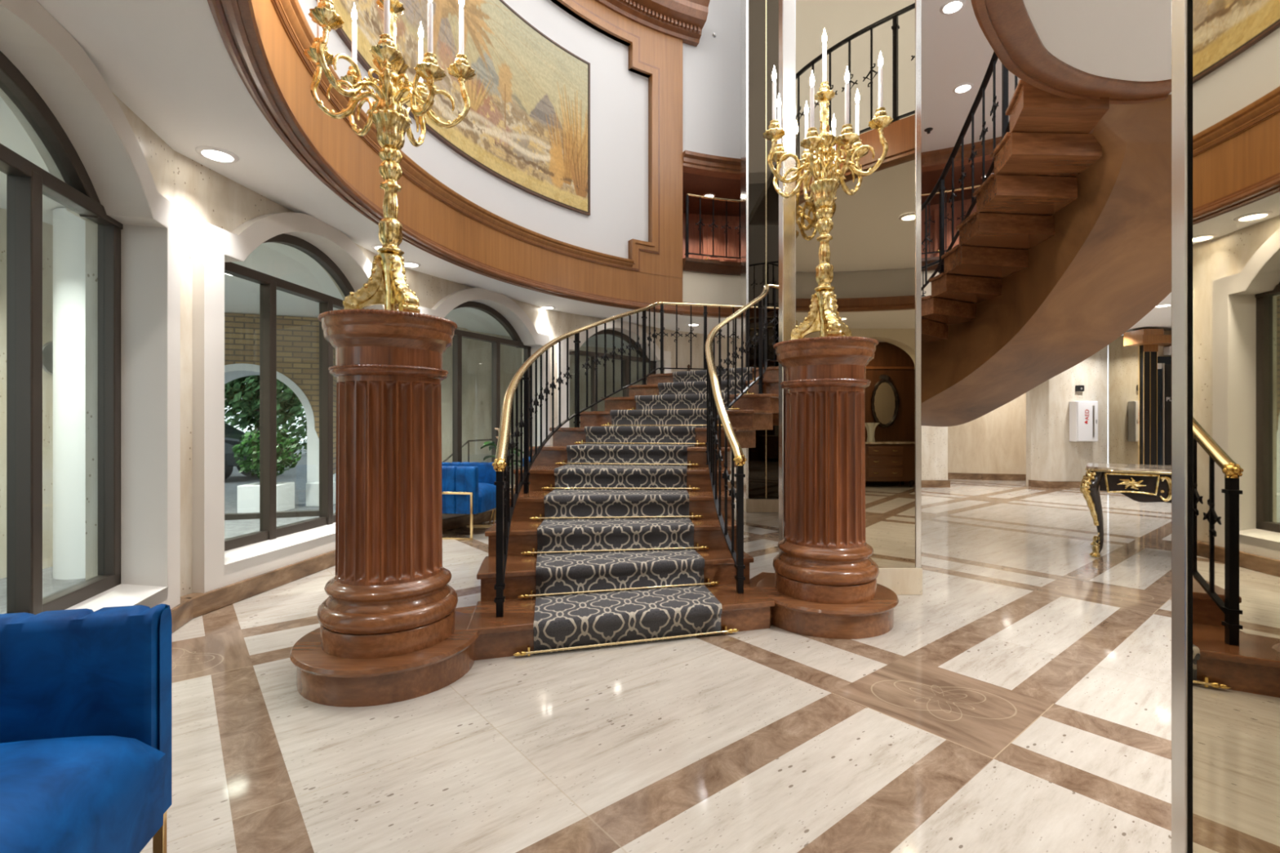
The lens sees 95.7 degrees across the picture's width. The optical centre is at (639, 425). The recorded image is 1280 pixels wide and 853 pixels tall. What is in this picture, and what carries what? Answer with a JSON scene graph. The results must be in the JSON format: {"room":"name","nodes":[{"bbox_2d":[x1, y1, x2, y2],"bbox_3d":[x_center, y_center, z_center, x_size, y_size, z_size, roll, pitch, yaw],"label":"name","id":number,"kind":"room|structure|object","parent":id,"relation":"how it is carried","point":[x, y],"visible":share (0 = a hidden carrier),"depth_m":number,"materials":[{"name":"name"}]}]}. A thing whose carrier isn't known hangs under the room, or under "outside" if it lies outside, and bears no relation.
{"room":"hotel lobby","nodes":[
{"label":"hotel lobby","id":0,"kind":"room"},
{"bbox_2d":[0,207,53,578],"bbox_3d":[-5.225,-0.255,3.500,0.350,2.950,5.800,0,0,0],"label":"wall","id":1,"kind":"structure","parent":0,"point":[47,228],"depth_m":4.94,"materials":[{"name":"paint"}]},
{"bbox_2d":[42,341,53,375],"bbox_3d":[-5.090,-0.580,5.050,0.060,0.340,0.340,0,0,0],"label":"lamp","id":2,"kind":"object","parent":1,"relation":"attached to","point":[47,348],"visible":0.23,"depth_m":4.96,"materials":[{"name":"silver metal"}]},
{"bbox_2d":[0,88,173,580],"bbox_3d":[-2.644,-0.250,2.277,0.300,2.900,2.632,0,0,-17],"label":"wall","id":3,"kind":"structure","parent":0,"point":[158,155],"depth_m":3.23,"materials":[{"name":"paint"}]},
{"bbox_2d":[0,0,180,611],"bbox_3d":[-2.536,-0.314,2.309,0.245,2.767,2.372,0,0,-17],"label":"window","id":4,"kind":"structure","parent":3,"relation":"in","point":[49,57],"depth_m":3.28,"materials":[{"name":"white paint"}]},
{"bbox_2d":[0,50,123,615],"bbox_3d":[-2.662,-0.341,2.271,0.092,2.482,2.072,0,0,-17],"label":"window","id":5,"kind":"structure","parent":4,"relation":"attached to","point":[27,182],"depth_m":2.61,"materials":[{"name":"brown metal"}]},
{"bbox_2d":[170,597,193,633],"bbox_3d":[-2.447,1.135,2.336,0.110,0.130,2.632,0,0,-17],"label":"baseboard","id":6,"kind":"structure","parent":3,"relation":"attached to","point":[183,613],"depth_m":3.46,"materials":[{"name":"brown stone"}]},
{"bbox_2d":[0,96,464,328],"bbox_3d":[-4.200,-1.815,6.600,9.600,0.170,13.200,0,0,0],"label":"ceiling","id":7,"kind":"structure","parent":0,"point":[279,260],"depth_m":6.38,"materials":[{"name":"white paint"}]},
{"bbox_2d":[173,150,377,596],"bbox_3d":[-2.869,-0.250,4.908,0.300,2.900,2.640,0,0,7],"label":"wall","id":8,"kind":"structure","parent":0,"point":[201,193],"depth_m":3.70,"materials":[{"name":"stone"}]},
{"bbox_2d":[180,550,335,618],"bbox_3d":[-2.665,1.135,4.883,0.110,0.130,2.640,0,0,7],"label":"baseboard","id":9,"kind":"structure","parent":8,"relation":"attached to","point":[204,603],"depth_m":4.10,"materials":[{"name":"brown stone"}]},
{"bbox_2d":[192,212,398,592],"bbox_3d":[-2.757,-0.314,4.894,0.245,2.767,2.380,0,0,7],"label":"window","id":10,"kind":"structure","parent":8,"relation":"in","point":[214,567],"depth_m":3.80,"materials":[{"name":"white paint"}]},
{"bbox_2d":[224,233,364,551],"bbox_3d":[-2.888,-0.341,4.910,0.092,2.482,2.080,0,0,7],"label":"window","id":11,"kind":"structure","parent":10,"relation":"attached to","point":[268,284],"depth_m":4.58,"materials":[{"name":"brown metal"}]},
{"bbox_2d":[297,0,648,258],"bbox_3d":[2.500,-4.260,4.217,9.640,5.080,9.234,0,0,0],"label":"wall","id":12,"kind":"structure","parent":0,"point":[619,95],"depth_m":7.91,"materials":[{"name":"grey paint"}]},
{"bbox_2d":[207,0,684,315],"bbox_3d":[-0.455,-1.716,4.013,3.473,0.119,9.081,0,0,-8],"label":"trim","id":13,"kind":"structure","parent":12,"relation":"attached to","point":[235,21],"depth_m":3.41,"materials":[{"name":"brown wood"}]},
{"bbox_2d":[315,0,590,215],"bbox_3d":[-1.663,-3.870,5.309,0.886,2.054,5.400,0,0,12],"label":"painting","id":14,"kind":"object","parent":12,"relation":"attached to","point":[526,124],"visible":0.88,"depth_m":6.71,"materials":[{"name":"paint"}]},
{"bbox_2d":[271,0,659,271],"bbox_3d":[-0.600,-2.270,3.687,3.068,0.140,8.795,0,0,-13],"label":"trim","id":15,"kind":"structure","parent":12,"relation":"attached to","point":[292,8],"depth_m":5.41,"materials":[{"name":"brown wood"}]},
{"bbox_2d":[251,0,682,306],"bbox_3d":[-0.455,-1.985,4.013,3.434,0.470,9.043,0,0,-8],"label":"trim","id":16,"kind":"structure","parent":12,"relation":"attached to","point":[335,139],"depth_m":5.50,"materials":[{"name":"brown wood"}]},
{"bbox_2d":[551,0,631,45],"bbox_3d":[-0.615,-5.635,3.684,3.038,0.430,8.795,0,0,-13],"label":"trim","id":17,"kind":"structure","parent":12,"relation":"attached to","point":[593,6],"depth_m":7.96,"materials":[{"name":"brown wood"}]},
{"bbox_2d":[628,20,650,77],"bbox_3d":[-0.011,-5.465,8.361,0.346,0.770,0.093,0,0,-33],"label":"trim","id":18,"kind":"structure","parent":12,"relation":"attached to","point":[643,32],"depth_m":8.34,"materials":[{"name":"brown wood"}]},
{"bbox_2d":[628,240,650,273],"bbox_3d":[-0.011,-2.420,8.361,0.346,0.440,0.093,0,0,-33],"label":"trim","id":19,"kind":"structure","parent":12,"relation":"attached to","point":[645,257],"depth_m":8.36,"materials":[{"name":"brown wood"}]},
{"bbox_2d":[595,0,710,46],"bbox_3d":[-0.364,-5.980,4.106,3.676,0.440,9.150,0,0,-6],"label":"trim","id":20,"kind":"structure","parent":12,"relation":"attached to","point":[694,12],"depth_m":8.35,"materials":[{"name":"brown wood"}]},
{"bbox_2d":[620,0,700,32],"bbox_3d":[-0.791,-5.865,4.858,2.359,0.060,7.895,0,0,8],"label":"trim","id":21,"kind":"structure","parent":12,"relation":"attached to","point":[629,2],"depth_m":8.30,"materials":[{"name":"brown wood"}]},
{"bbox_2d":[680,302,741,319],"bbox_3d":[4.199,-1.756,4.654,6.009,0.188,9.439,0,0,-8],"label":"trim","id":22,"kind":"structure","parent":12,"relation":"attached to","point":[696,311],"depth_m":8.81,"materials":[{"name":"brown wood"}]},
{"bbox_2d":[682,256,939,275],"bbox_3d":[3.605,-2.410,8.366,5.960,0.180,1.205,0,0,16],"label":"trim","id":23,"kind":"structure","parent":12,"relation":"attached to","point":[691,264],"depth_m":8.73,"materials":[{"name":"brown wood"}]},
{"bbox_2d":[682,128,1093,179],"bbox_3d":[3.625,-3.980,8.435,6.112,0.200,1.302,0,0,16],"label":"trim","id":24,"kind":"structure","parent":12,"relation":"attached to","point":[693,162],"depth_m":8.68,"materials":[{"name":"brown wood"}]},
{"bbox_2d":[971,0,1171,104],"bbox_3d":[1.971,-2.362,2.191,1.257,0.285,4.601,0,0,28],"label":"trim","id":25,"kind":"structure","parent":12,"relation":"attached to","point":[1011,20],"depth_m":3.58,"materials":[{"name":"brown wood"}]},
{"bbox_2d":[404,267,550,458],"bbox_3d":[-2.072,-0.250,7.436,0.300,2.900,2.639,0,0,28],"label":"wall","id":26,"kind":"structure","parent":0,"point":[429,290],"depth_m":6.73,"materials":[{"name":"stone"}]},
{"bbox_2d":[442,509,496,531],"bbox_3d":[-1.891,1.135,7.339,0.110,0.130,2.639,0,0,28],"label":"baseboard","id":27,"kind":"structure","parent":26,"relation":"attached to","point":[450,523],"depth_m":6.88,"materials":[{"name":"brown wood"}]},
{"bbox_2d":[419,287,549,519],"bbox_3d":[-1.973,-0.314,7.383,0.245,2.767,2.379,0,0,28],"label":"window","id":28,"kind":"structure","parent":26,"relation":"in","point":[502,304],"depth_m":7.89,"materials":[{"name":"white paint"}]},
{"bbox_2d":[452,301,531,489],"bbox_3d":[-2.089,-0.341,7.444,0.092,2.482,2.079,0,0,28],"label":"window","id":29,"kind":"structure","parent":28,"relation":"attached to","point":[495,342],"depth_m":7.62,"materials":[{"name":"brown metal"}]},
{"bbox_2d":[441,327,648,484],"bbox_3d":[-1.183,-0.255,12.197,8.481,2.950,1.272,0,0,-38],"label":"wall","id":30,"kind":"structure","parent":0,"point":[476,354],"depth_m":10.66,"materials":[{"name":"paint"}]},
{"bbox_2d":[36,0,1171,358],"bbox_3d":[4.775,-1.770,5.200,15.650,0.140,19.000,0,0,0],"label":"ceiling","id":31,"kind":"structure","parent":0,"point":[169,62],"depth_m":3.20,"materials":[{"name":"white paint"}]},
{"bbox_2d":[195,146,239,163],"bbox_3d":[-2.648,-1.696,3.635,0.224,0.016,0.224,0,0,0],"label":"recessed light","id":32,"kind":"object","parent":31,"relation":"in","point":[214,153],"visible":1,"depth_m":3.62,"materials":[{"name":"white plastic"}]},
{"bbox_2d":[550,310,672,444],"bbox_3d":[-0.474,-0.250,9.558,2.645,2.900,0.300,0,0,-44],"label":"wall","id":33,"kind":"structure","parent":0,"point":[561,322],"depth_m":8.71,"materials":[{"name":"paint"}]},
{"bbox_2d":[557,320,671,427],"bbox_3d":[-0.396,-0.314,9.477,2.385,2.767,0.245,0,0,-44],"label":"window","id":34,"kind":"structure","parent":33,"relation":"in","point":[667,354],"depth_m":9.10,"materials":[{"name":"white paint"}]},
{"bbox_2d":[568,329,656,411],"bbox_3d":[-0.488,-0.341,9.571,2.085,2.482,0.092,0,0,-44],"label":"window","id":35,"kind":"structure","parent":34,"relation":"attached to","point":[625,358],"depth_m":9.66,"materials":[{"name":"brown metal"}]},
{"bbox_2d":[140,479,1171,852],"bbox_3d":[4.810,1.260,5.200,15.380,0.120,18.800,0,0,0],"label":"floor","id":36,"kind":"structure","parent":0,"point":[1020,702],"depth_m":2.33,"materials":[{"name":"stone"}]},
{"bbox_2d":[0,604,171,852],"bbox_3d":[-1.413,0.817,0.980,0.778,0.766,0.806,0,0,-14],"label":"armchair","id":37,"kind":"object","parent":36,"relation":"on","point":[86,694],"visible":1,"depth_m":1.29,"materials":[{"name":"blue fabric"}]},
{"bbox_2d":[0,735,165,852],"bbox_3d":[-1.361,0.790,0.994,0.670,0.279,0.568,0,0,-14],"label":"seat cushion","id":38,"kind":"object","parent":37,"relation":"on","point":[59,793],"depth_m":1.15,"materials":[{"name":"blue fabric"}]},
{"bbox_2d":[441,462,496,540],"bbox_3d":[-2.029,0.817,6.503,0.778,0.766,0.806,0,0,8],"label":"armchair","id":39,"kind":"object","parent":36,"relation":"on","point":[467,487],"visible":0.52,"depth_m":6.12,"materials":[{"name":"blue fabric"}]},
{"bbox_2d":[478,483,496,512],"bbox_3d":[-1.975,0.790,6.495,0.670,0.279,0.568,0,0,8],"label":"seat cushion","id":40,"kind":"object","parent":39,"relation":"on","point":[486,491],"depth_m":6.36,"materials":[{"name":"blue fabric"}]},
{"bbox_2d":[289,51,1171,706],"bbox_3d":[1.312,-1.112,5.468,7.116,4.623,4.567,0,0,-15],"label":"curved staircase","id":41,"kind":"structure","parent":36,"relation":"on","point":[1065,247],"depth_m":4.69,"materials":[{"name":"brown wood"}]},
{"bbox_2d":[316,308,457,658],"bbox_3d":[-1.234,0.258,2.867,0.637,1.548,0.637,0,0,-42],"label":"wooden column","id":42,"kind":"structure","parent":41,"relation":"on","point":[389,593],"depth_m":2.66,"materials":[{"name":"brown wood"}]},
{"bbox_2d":[303,0,475,313],"bbox_3d":[-1.234,-1.506,2.890,0.755,1.989,0.725,0,0,-34],"label":"candelabrum","id":43,"kind":"object","parent":42,"relation":"on","point":[386,285],"visible":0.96,"depth_m":2.82,"materials":[{"name":"gold metal"}]},
{"bbox_2d":[351,4,357,63],"bbox_3d":[-1.508,-2.058,3.059,0.028,0.345,0.029,0,0,0],"label":"candle","id":44,"kind":"object","parent":43,"relation":"on","point":[354,15],"depth_m":3.05,"materials":[{"name":"beige wax"}]},
{"bbox_2d":[417,21,423,82],"bbox_3d":[-1.210,-2.058,3.201,0.028,0.345,0.029,0,0,0],"label":"candle","id":45,"kind":"object","parent":43,"relation":"on","point":[420,33],"depth_m":3.19,"materials":[{"name":"beige wax"}]},
{"bbox_2d":[427,0,432,53],"bbox_3d":[-0.989,-1.919,2.731,0.028,0.345,0.029,0,0,0],"label":"candle","id":46,"kind":"object","parent":43,"relation":"on","point":[429,3],"depth_m":2.72,"materials":[{"name":"beige wax"}]},
{"bbox_2d":[458,0,464,53],"bbox_3d":[-0.911,-2.058,2.959,0.028,0.345,0.029,0,0,0],"label":"candle","id":47,"kind":"object","parent":43,"relation":"on","point":[461,2],"depth_m":2.95,"materials":[{"name":"beige wax"}]},
{"bbox_2d":[513,624,738,656],"bbox_3d":[-0.044,1.171,3.162,1.270,0.046,0.040,0,0,-16],"label":"rod","id":48,"kind":"object","parent":41,"relation":"attached to","point":[522,653],"visible":1,"depth_m":3.14,"materials":[{"name":"gold metal"}]},
{"bbox_2d":[533,367,754,654],"bbox_3d":[0.144,0.266,5.128,1.532,1.859,4.468,0,0,14],"label":"carpet runner","id":49,"kind":"object","parent":41,"relation":"on","point":[567,620],"visible":0.94,"depth_m":3.92,"materials":[{"name":"grey carpet"}]},
{"bbox_2d":[520,542,709,555],"bbox_3d":[-0.155,0.834,3.907,1.270,0.046,0.040,0,0,-8],"label":"rod","id":50,"kind":"object","parent":49,"relation":"on","point":[697,548],"visible":1,"depth_m":3.89,"materials":[{"name":"gold metal"}]},
{"bbox_2d":[529,511,703,520],"bbox_3d":[-0.167,0.666,4.243,1.270,0.046,0.041,0,0,-4],"label":"rod","id":51,"kind":"object","parent":49,"relation":"on","point":[540,517],"visible":1,"depth_m":4.23,"materials":[{"name":"gold metal"}]},
{"bbox_2d":[517,577,719,599],"bbox_3d":[-0.104,1.003,3.571,1.270,0.046,0.040,0,0,-14],"label":"rod","id":52,"kind":"object","parent":49,"relation":"on","point":[708,583],"visible":1,"depth_m":3.55,"materials":[{"name":"gold metal"}]},
{"bbox_2d":[541,484,699,490],"bbox_3d":[-0.157,0.498,4.642,1.270,0.046,0.041,0,0,2],"label":"rod","id":53,"kind":"object","parent":49,"relation":"on","point":[551,487],"visible":1,"depth_m":4.63,"materials":[{"name":"gold metal"}]},
{"bbox_2d":[555,459,699,466],"bbox_3d":[-0.120,0.330,5.052,1.270,0.046,0.040,0,0,7],"label":"rod","id":54,"kind":"object","parent":49,"relation":"on","point":[564,463],"visible":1,"depth_m":5.04,"materials":[{"name":"gold metal"}]},
{"bbox_2d":[574,440,705,445],"bbox_3d":[-0.013,0.161,5.435,1.270,0.046,0.040,0,0,14],"label":"rod","id":55,"kind":"object","parent":49,"relation":"on","point":[582,441],"visible":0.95,"depth_m":5.43,"materials":[{"name":"gold metal"}]},
{"bbox_2d":[772,336,879,604],"bbox_3d":[1.162,0.258,3.650,0.637,1.548,0.637,0,0,42],"label":"wooden column","id":56,"kind":"structure","parent":41,"relation":"on","point":[824,555],"depth_m":3.44,"materials":[{"name":"brown wood"}]},
{"bbox_2d":[763,29,893,339],"bbox_3d":[1.180,-1.506,3.665,0.755,1.989,0.725,0,0,18],"label":"candelabrum","id":57,"kind":"object","parent":56,"relation":"on","point":[823,317],"visible":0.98,"depth_m":3.60,"materials":[{"name":"gold metal"}]},
{"bbox_2d":[772,65,776,119],"bbox_3d":[0.832,-2.058,3.592,0.029,0.345,0.028,0,0,0],"label":"candle","id":58,"kind":"object","parent":57,"relation":"on","point":[774,73],"depth_m":3.58,"materials":[{"name":"beige wax"}]},
{"bbox_2d":[809,71,814,127],"bbox_3d":[1.014,-1.919,3.413,0.029,0.345,0.028,0,0,0],"label":"candle","id":59,"kind":"object","parent":57,"relation":"on","point":[811,80],"depth_m":3.40,"materials":[{"name":"beige wax"}]},
{"bbox_2d":[822,29,826,82],"bbox_3d":[1.162,-2.329,3.650,0.029,0.345,0.028,0,0,0],"label":"candle","id":60,"kind":"object","parent":57,"relation":"on","point":[824,37],"depth_m":3.64,"materials":[{"name":"beige wax"}]},
{"bbox_2d":[844,66,849,124],"bbox_3d":[1.206,-1.919,3.373,0.029,0.345,0.028,0,0,0],"label":"candle","id":61,"kind":"object","parent":57,"relation":"on","point":[846,75],"depth_m":3.36,"materials":[{"name":"beige wax"}]},
{"bbox_2d":[878,50,883,107],"bbox_3d":[1.433,-2.058,3.453,0.029,0.345,0.028,0,0,0],"label":"candle","id":62,"kind":"object","parent":57,"relation":"on","point":[880,60],"depth_m":3.44,"materials":[{"name":"beige wax"}]},
{"bbox_2d":[778,0,922,595],"bbox_3d":[1.500,-2.790,4.165,1.000,7.980,0.130,0,0,0],"label":"mirror","id":63,"kind":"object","parent":36,"relation":"on","point":[875,246],"depth_m":4.11,"materials":[{"name":"silver"}]},
{"bbox_2d":[1080,462,1171,557],"bbox_3d":[4.900,0.789,5.091,1.638,0.822,0.838,0,0,39],"label":"console table","id":64,"kind":"object","parent":36,"relation":"on","point":[1145,483],"visible":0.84,"depth_m":5.18,"materials":[{"name":"wood"}]},
{"bbox_2d":[1171,0,1279,852],"bbox_3d":[0.736,-0.520,-0.025,0.115,3.440,1.773,0,0,6],"label":"mirror","id":65,"kind":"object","parent":36,"relation":"on","point":[1225,54],"depth_m":0.76,"materials":[{"name":"silver"}]},
{"bbox_2d":[672,330,741,481],"bbox_3d":[1.657,-0.250,11.260,2.779,2.900,0.300,0,0,-33],"label":"wall","id":66,"kind":"structure","parent":0,"point":[697,343],"depth_m":10.68,"materials":[{"name":"paint"}]},
{"bbox_2d":[682,0,741,158],"bbox_3d":[3.638,-5.435,8.482,6.100,2.730,1.183,0,0,16],"label":"wall","id":67,"kind":"structure","parent":0,"point":[712,68],"depth_m":8.91,"materials":[{"name":"grey paint"}]},
{"bbox_2d":[648,28,682,278],"bbox_3d":[0.376,-4.025,8.580,0.552,3.650,0.098,0,0,-27],"label":"trim","id":68,"kind":"structure","parent":67,"relation":"attached to","point":[666,51],"depth_m":8.55,"materials":[{"name":"brown wood"}]},
{"bbox_2d":[741,0,778,512],"bbox_3d":[2.050,-2.790,8.225,1.180,7.980,0.490,0,0,0],"label":"mirror","id":69,"kind":"object","parent":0,"point":[759,18],"visible":0.3,"depth_m":8.03,"materials":[{"name":"black mirror"}]},
{"bbox_2d":[748,0,765,498],"bbox_3d":[1.620,-2.880,8.042,0.240,7.800,0.014,0,0,0],"label":"mirror glass","id":70,"kind":"object","parent":69,"relation":"on","point":[757,8],"depth_m":8.03,"materials":[{"name":"grey"}]},
{"bbox_2d":[766,0,778,498],"bbox_3d":[1.870,-2.880,8.042,0.240,7.800,0.014,0,0,0],"label":"mirror glass","id":71,"kind":"object","parent":69,"relation":"on","point":[772,6],"depth_m":8.03,"materials":[{"name":"grey"}]},
{"bbox_2d":[682,270,939,305],"bbox_3d":[3.635,-2.075,8.471,6.100,0.550,1.206,0,0,16],"label":"wall","id":72,"kind":"structure","parent":0,"point":[697,287],"depth_m":8.85,"materials":[{"name":"beige paint"}]},
{"bbox_2d":[682,198,971,262],"bbox_3d":[3.957,-3.250,10.198,8.961,1.500,1.782,0,0,14],"label":"wall","id":73,"kind":"structure","parent":0,"point":[694,233],"depth_m":10.93,"materials":[{"name":"brown wood"}]},
{"bbox_2d":[702,219,740,262],"bbox_3d":[1.547,-3.190,10.953,0.721,1.380,0.115,0,0,-8],"label":"panelled door","id":74,"kind":"structure","parent":73,"relation":"in","point":[719,236],"depth_m":10.94,"materials":[{"name":"brown wood"}]},
{"bbox_2d":[934,203,976,257],"bbox_3d":[5.600,-3.190,10.250,0.697,1.380,0.115,0,0,28],"label":"panelled door","id":75,"kind":"structure","parent":73,"relation":"in","point":[957,210],"depth_m":10.28,"materials":[{"name":"brown wood"}]},
{"bbox_2d":[682,159,994,216],"bbox_3d":[3.815,-4.050,9.634,9.419,0.100,3.645,0,0,14],"label":"ceiling","id":76,"kind":"structure","parent":0,"point":[692,184],"depth_m":9.80,"materials":[{"name":"brown wood"}]},
{"bbox_2d":[921,425,947,479],"bbox_3d":[5.575,-0.250,11.475,0.750,2.900,0.550,0,0,0],"label":"wall pier","id":77,"kind":"object","parent":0,"point":[934,438],"visible":0.07,"depth_m":11.20,"materials":[{"name":"stone"}]},
{"bbox_2d":[947,416,981,473],"bbox_3d":[5.245,-0.250,13.643,4.864,2.900,0.250,0,0,19],"label":"wall","id":78,"kind":"structure","parent":0,"point":[964,440],"depth_m":12.85,"materials":[{"name":"beige stone"}]},
{"bbox_2d":[921,0,1020,152],"bbox_3d":[4.694,-4.145,6.705,4.987,0.150,4.810,0,0,0],"label":"ceiling","id":79,"kind":"structure","parent":0,"point":[956,51],"depth_m":6.74,"materials":[{"name":"white paint"}]},
{"bbox_2d":[939,0,965,14],"bbox_3d":[3.035,-4.066,5.628,0.224,0.016,0.224,0,0,0],"label":"recessed light","id":80,"kind":"object","parent":79,"relation":"in","point":[950,6],"visible":1,"depth_m":5.63,"materials":[{"name":"white glass"}]},
{"bbox_2d":[981,392,1026,474],"bbox_3d":[8.083,-0.250,12.747,1.118,2.900,0.250,0,0,13],"label":"wall","id":81,"kind":"structure","parent":0,"point":[1003,428],"depth_m":12.64,"materials":[{"name":"beige stone"}]},
{"bbox_2d":[947,472,1026,480],"bbox_3d":[5.745,1.130,13.386,5.961,0.140,0.510,0,0,13],"label":"baseboard","id":82,"kind":"structure","parent":81,"relation":"attached to","point":[984,476],"depth_m":12.70,"materials":[{"name":"brown stone"}]},
{"bbox_2d":[1026,345,1107,486],"bbox_3d":[8.300,-0.250,11.290,1.280,2.900,0.420,0,0,0],"label":"wall","id":83,"kind":"structure","parent":0,"point":[1051,456],"depth_m":11.08,"materials":[{"name":"paint"}]},
{"bbox_2d":[1028,480,1099,488],"bbox_3d":[8.280,1.135,11.225,1.280,0.130,0.350,0,0,0],"label":"baseboard","id":84,"kind":"structure","parent":83,"relation":"attached to","point":[1033,483],"depth_m":11.05,"materials":[{"name":"brown stone"}]},
{"bbox_2d":[1069,400,1097,441],"bbox_3d":[8.400,-0.076,10.969,0.400,0.767,0.221,0,0,0],"label":"cabinet","id":85,"kind":"object","parent":83,"relation":"attached to","point":[1083,415],"visible":1,"depth_m":10.87,"materials":[{"name":"white metal"}]},
{"bbox_2d":[1023,0,1171,94],"bbox_3d":[4.231,-2.375,1.860,5.867,0.250,4.261,0,0,0],"label":"ceiling","id":86,"kind":"structure","parent":0,"point":[1130,40],"depth_m":3.34,"materials":[{"name":"white paint"}]},
{"bbox_2d":[1140,344,1158,465],"bbox_3d":[8.996,-0.110,10.242,0.243,2.620,0.085,0,0,0],"label":"pier","id":87,"kind":"object","parent":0,"point":[1148,353],"visible":0.71,"depth_m":10.22,"materials":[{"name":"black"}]},
{"bbox_2d":[1157,330,1171,356],"bbox_3d":[10.770,-0.250,10.475,3.660,2.900,0.250,0,0,0],"label":"wall","id":88,"kind":"structure","parent":0,"point":[1160,353],"depth_m":10.35,"materials":[{"name":"beige paint"}]},
{"bbox_2d":[1108,335,1140,464],"bbox_3d":[8.905,-0.230,10.664,0.036,2.860,0.795,0,0,6],"label":"wall mirror","id":89,"kind":"object","parent":88,"relation":"attached to","point":[1124,362],"visible":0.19,"depth_m":10.66,"materials":[{"name":"beige mirror"}]},
{"bbox_2d":[1123,328,1171,346],"bbox_3d":[10.530,-1.540,10.170,3.740,0.240,0.420,0,0,0],"label":"trim","id":90,"kind":"structure","parent":88,"relation":"attached to","point":[1143,336],"depth_m":9.99,"materials":[{"name":"brown wood"}]},
{"bbox_2d":[1157,356,1171,465],"bbox_3d":[9.510,-0.010,10.285,0.780,2.420,0.090,0,0,0],"label":"doorway","id":91,"kind":"structure","parent":88,"relation":"in","point":[1164,363],"depth_m":10.25,"materials":[{"name":"black metal"}]},
{"bbox_3d":[3.831,-2.430,9.351,9.133,0.140,4.538,0,0,0],"label":"floor","id":92,"kind":"structure","parent":0,"visible":0},
{"bbox_2d":[684,184,981,258],"bbox_3d":[3.482,-2.923,8.437,5.576,1.085,0.970,0,0,14],"label":"gallery railing","id":93,"kind":"object","parent":92,"relation":"on","point":[687,253],"visible":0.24,"depth_m":8.67,"materials":[{"name":"black metal"}]},
{"label":"outside","id":94,"kind":"structure","parent":0,"visible":0},
{"bbox_2d":[0,443,335,613],"bbox_3d":[-18.750,1.360,15.000,42.500,0.280,50.000,0,0,0],"label":"ground","id":95,"kind":"structure","parent":94,"point":[298,474],"depth_m":8.30,"materials":[{"name":"grey concrete"}]},
{"bbox_2d":[53,208,85,579],"bbox_3d":[-4.550,-0.250,4.800,0.440,2.940,0.440,0,0,0],"label":"porch column","id":96,"kind":"structure","parent":95,"relation":"on","point":[68,228],"depth_m":4.59,"materials":[{"name":"white paint"}]},
{"bbox_2d":[224,422,289,479],"bbox_3d":[-10.575,0.509,12.903,4.450,1.422,1.800,0,0,-8],"label":"parked car","id":97,"kind":"object","parent":95,"relation":"on","point":[233,435],"visible":0.08,"depth_m":12.35,"materials":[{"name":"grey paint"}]},
{"bbox_2d":[224,375,302,431],"bbox_3d":[-10.390,-1.652,15.793,3.342,5.768,3.019,0,0,0],"label":"tree","id":98,"kind":"object","parent":95,"relation":"on","point":[242,393],"visible":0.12,"depth_m":15.32,"materials":[{"name":"green plant"}]},
{"bbox_2d":[224,403,306,453],"bbox_3d":[-8.514,-0.006,23.994,17.905,3.172,1.766,0,0,-1],"label":"hedge","id":99,"kind":"object","parent":95,"relation":"on","point":[300,430],"visible":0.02,"depth_m":23.77,"materials":[{"name":"green plant"}]},
{"bbox_2d":[231,426,302,513],"bbox_3d":[-5.297,0.618,8.254,0.888,1.204,0.765,0,0,0],"label":"potted shrub","id":100,"kind":"object","parent":95,"relation":"on","point":[248,495],"visible":0.64,"depth_m":8.11,"materials":[{"name":"green plant"}]},
{"bbox_2d":[237,482,294,513],"bbox_3d":[-5.303,1.025,8.240,0.531,0.390,0.482,0,0,-4],"label":"planter","id":101,"kind":"object","parent":100,"relation":"attached to","point":[248,495],"depth_m":8.00,"materials":[{"name":"white concrete"}]},
{"bbox_2d":[224,510,319,519],"bbox_3d":[-6.647,1.185,7.093,4.996,0.070,0.143,0,0,-18],"label":"kerb","id":102,"kind":"object","parent":95,"relation":"on","point":[241,516],"visible":0.13,"depth_m":7.64,"materials":[{"name":"grey concrete"}]},
{"bbox_2d":[224,312,336,483],"bbox_3d":[-7.061,-0.250,9.017,4.231,2.940,0.900,0,0,-20],"label":"brick wall","id":103,"kind":"structure","parent":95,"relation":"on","point":[297,337],"depth_m":9.16,"materials":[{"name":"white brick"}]},
{"bbox_2d":[306,481,335,506],"bbox_3d":[-4.870,1.045,8.850,0.300,0.350,0.300,0,0,0],"label":"planter box","id":104,"kind":"object","parent":95,"relation":"on","point":[312,488],"visible":0.56,"depth_m":8.70,"materials":[{"name":"white concrete"}]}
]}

